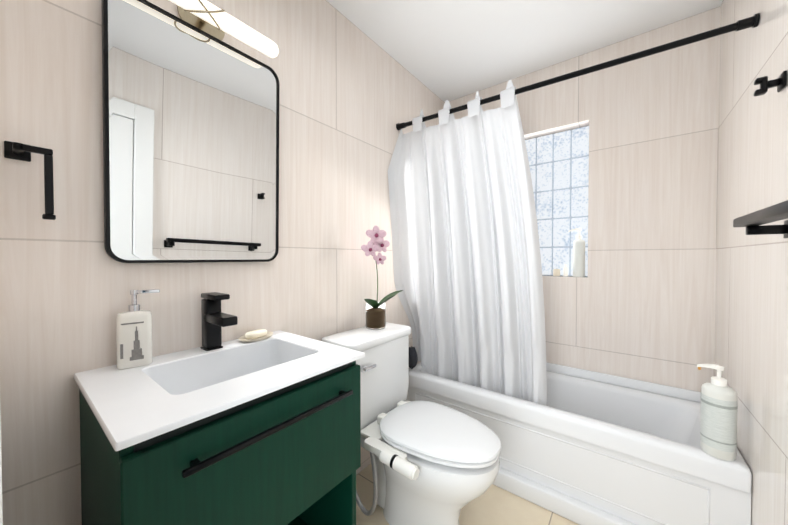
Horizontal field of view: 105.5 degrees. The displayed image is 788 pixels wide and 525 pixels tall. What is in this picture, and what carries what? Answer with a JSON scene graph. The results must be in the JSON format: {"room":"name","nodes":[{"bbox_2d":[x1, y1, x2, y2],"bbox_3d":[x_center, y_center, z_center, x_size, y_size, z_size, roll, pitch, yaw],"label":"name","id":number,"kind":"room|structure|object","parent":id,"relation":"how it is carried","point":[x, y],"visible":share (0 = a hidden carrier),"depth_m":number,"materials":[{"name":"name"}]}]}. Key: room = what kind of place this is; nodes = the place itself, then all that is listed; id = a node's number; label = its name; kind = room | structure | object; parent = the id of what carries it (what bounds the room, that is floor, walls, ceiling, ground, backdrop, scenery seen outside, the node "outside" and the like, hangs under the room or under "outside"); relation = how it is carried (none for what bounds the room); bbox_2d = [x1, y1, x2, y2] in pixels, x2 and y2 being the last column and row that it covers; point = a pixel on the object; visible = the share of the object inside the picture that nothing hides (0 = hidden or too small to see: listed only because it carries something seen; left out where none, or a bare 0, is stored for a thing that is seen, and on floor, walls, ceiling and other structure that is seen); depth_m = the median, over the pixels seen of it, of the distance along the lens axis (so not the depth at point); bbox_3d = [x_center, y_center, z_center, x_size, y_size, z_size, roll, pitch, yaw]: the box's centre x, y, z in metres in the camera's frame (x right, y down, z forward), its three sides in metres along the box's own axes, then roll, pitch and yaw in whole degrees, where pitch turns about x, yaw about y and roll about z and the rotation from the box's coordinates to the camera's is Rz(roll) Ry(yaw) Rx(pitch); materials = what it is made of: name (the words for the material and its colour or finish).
{"room":"bathroom","nodes":[
{"label":"bathroom","id":0,"kind":"room"},
{"bbox_2d":[0,0,444,524],"bbox_3d":[-0.307,-0.050,1.596,0.120,2.440,2.440,1,1,38],"label":"wall","id":1,"kind":"structure","parent":0,"point":[351,95],"depth_m":0.86,"materials":[{"name":"tile"}]},
{"bbox_2d":[4,141,55,219],"bbox_3d":[-0.867,-0.195,0.715,0.063,0.182,0.075,1,1,38],"label":"towel ring","id":2,"kind":"object","parent":1,"relation":"attached to","point":[18,151],"visible":1,"depth_m":0.72,"materials":[{"name":"black metal"}]},
{"bbox_2d":[101,0,279,262],"bbox_3d":[-0.637,-0.386,1.028,0.040,0.770,0.520,1,1,38],"label":"rectangular mirror","id":3,"kind":"object","parent":1,"relation":"attached to","point":[190,143],"visible":1,"depth_m":0.96,"materials":[{"name":"black metal"}]},
{"bbox_2d":[169,0,278,57],"bbox_3d":[-0.612,-0.830,0.985,0.125,0.144,0.460,1,1,38],"label":"sconce","id":4,"kind":"object","parent":1,"relation":"attached to","point":[206,16],"visible":0.96,"depth_m":1.00,"materials":[{"name":"silver metal"}]},
{"bbox_2d":[388,13,759,405],"bbox_3d":[0.657,-0.089,1.503,1.516,1.708,0.324,1,1,38],"label":"shower curtain","id":5,"kind":"object","parent":1,"relation":"attached to","point":[467,268],"visible":1,"depth_m":1.71,"materials":[{"name":"white fabric"}]},
{"bbox_2d":[356,464,578,524],"bbox_3d":[0.226,1.220,0.966,1.760,0.080,3.020,1,1,38],"label":"floor","id":6,"kind":"structure","parent":0,"point":[493,505],"depth_m":1.42,"materials":[{"name":"tile"}]},
{"bbox_2d":[74,292,364,524],"bbox_3d":[-0.464,0.644,0.882,0.513,1.076,0.600,1,1,38],"label":"vanity cabinet","id":7,"kind":"object","parent":6,"relation":"on","point":[214,429],"visible":1,"depth_m":0.72,"materials":[{"name":"wood"}]},
{"bbox_2d":[116,289,159,369],"bbox_3d":[-0.728,0.185,0.857,0.096,0.214,0.047,-1,1,-40],"label":"soap dispenser","id":8,"kind":"object","parent":7,"relation":"on","point":[134,335],"visible":1,"depth_m":0.83,"materials":[{"name":"ceramic"}]},
{"bbox_2d":[238,329,272,341],"bbox_3d":[-0.521,0.273,1.135,0.102,0.028,0.134,1,1,38],"label":"soap dish","id":9,"kind":"object","parent":7,"relation":"on","point":[256,335],"visible":0.98,"depth_m":1.11,"materials":[{"name":"beige ceramic"}]},
{"bbox_2d":[321,322,501,524],"bbox_3d":[0.066,0.764,1.346,0.788,0.820,0.535,1,1,38],"label":"toilet","id":10,"kind":"object","parent":6,"relation":"on","point":[432,463],"visible":0.75,"depth_m":1.26,"materials":[{"name":"white ceramic"}]},
{"bbox_2d":[361,226,402,329],"bbox_3d":[-0.068,0.077,1.605,0.159,0.543,0.245,1,1,38],"label":"potted orchid","id":11,"kind":"object","parent":10,"relation":"on","point":[375,314],"visible":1,"depth_m":1.57,"materials":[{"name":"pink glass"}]},
{"bbox_2d":[406,362,751,524],"bbox_3d":[0.822,0.915,1.733,1.516,0.506,0.625,1,1,38],"label":"bathtub","id":12,"kind":"object","parent":6,"relation":"on","point":[585,447],"visible":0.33,"depth_m":1.41,"materials":[{"name":"ceramic"}]},
{"bbox_2d":[409,346,417,368],"bbox_3d":[0.113,0.621,1.963,0.088,0.149,0.069,1,1,38],"label":"bath pouf","id":13,"kind":"object","parent":12,"relation":"on","point":[413,359],"visible":0.73,"depth_m":1.94,"materials":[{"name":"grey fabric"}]},
{"bbox_2d":[697,364,737,460],"bbox_3d":[1.217,0.553,1.131,0.104,0.334,0.094,1,1,38],"label":"bottle","id":14,"kind":"object","parent":12,"relation":"on","point":[718,425],"visible":1,"depth_m":1.10,"materials":[{"name":"plastic"}]},
{"bbox_2d":[326,0,722,101],"bbox_3d":[0.373,-1.302,1.115,1.760,0.080,2.540,1,1,38],"label":"ceiling","id":15,"kind":"structure","parent":0,"point":[445,50],"depth_m":1.64,"materials":[{"name":"white paint"}]},
{"bbox_2d":[449,6,720,391],"bbox_3d":[1.050,-0.057,2.014,1.520,2.440,0.120,1,1,38],"label":"wall","id":16,"kind":"structure","parent":0,"point":[638,302],"depth_m":1.67,"materials":[{"name":"tile"}]},
{"bbox_2d":[525,126,588,275],"bbox_3d":[1.038,-0.392,2.067,0.521,0.956,0.034,1,1,38],"label":"window","id":17,"kind":"structure","parent":16,"relation":"in","point":[559,166],"depth_m":1.99,"materials":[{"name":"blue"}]},
{"bbox_2d":[553,264,567,275],"bbox_3d":[1.093,0.050,1.970,0.086,0.078,0.041,1,1,38],"label":"toiletries","id":18,"kind":"object","parent":16,"relation":"on","point":[556,272],"visible":1,"depth_m":1.95,"materials":[{"name":"plastic"}]},
{"bbox_2d":[568,228,584,276],"bbox_3d":[1.163,-0.065,1.911,0.093,0.309,0.066,1,1,38],"label":"bottle","id":19,"kind":"object","parent":16,"relation":"on","point":[578,256],"visible":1,"depth_m":1.88,"materials":[{"name":"plastic"}]},
{"bbox_2d":[714,0,787,524],"bbox_3d":[0.992,-0.034,0.595,0.120,2.440,2.440,1,1,38],"label":"wall","id":20,"kind":"structure","parent":0,"point":[751,330],"depth_m":1.05,"materials":[{"name":"tile"}]},
{"bbox_2d":[733,200,787,237],"bbox_3d":[0.882,-0.096,0.637,0.102,0.063,0.615,1,1,38],"label":"towel rail","id":21,"kind":"object","parent":20,"relation":"attached to","point":[751,222],"visible":0.98,"depth_m":0.80,"materials":[{"name":"black metal"}]},
{"bbox_2d":[753,70,786,96],"bbox_3d":[1.110,-0.527,0.887,0.056,0.048,0.044,1,1,38],"label":"robe hook","id":22,"kind":"object","parent":20,"relation":"attached to","point":[780,82],"visible":1,"depth_m":0.88,"materials":[{"name":"black metal"}]},
{"bbox_3d":[-0.366,-0.027,0.177,1.520,2.440,0.120,1,1,38],"label":"wall","id":23,"kind":"structure","parent":0,"visible":0},
{"bbox_2d":[0,412,2,524],"bbox_3d":[-0.115,0.131,-0.003,0.880,2.130,0.138,1,1,38],"label":"door frame","id":24,"kind":"structure","parent":23,"relation":"attached to","point":[1,513],"depth_m":0.29,"materials":[{"name":"white paint"}]}
]}

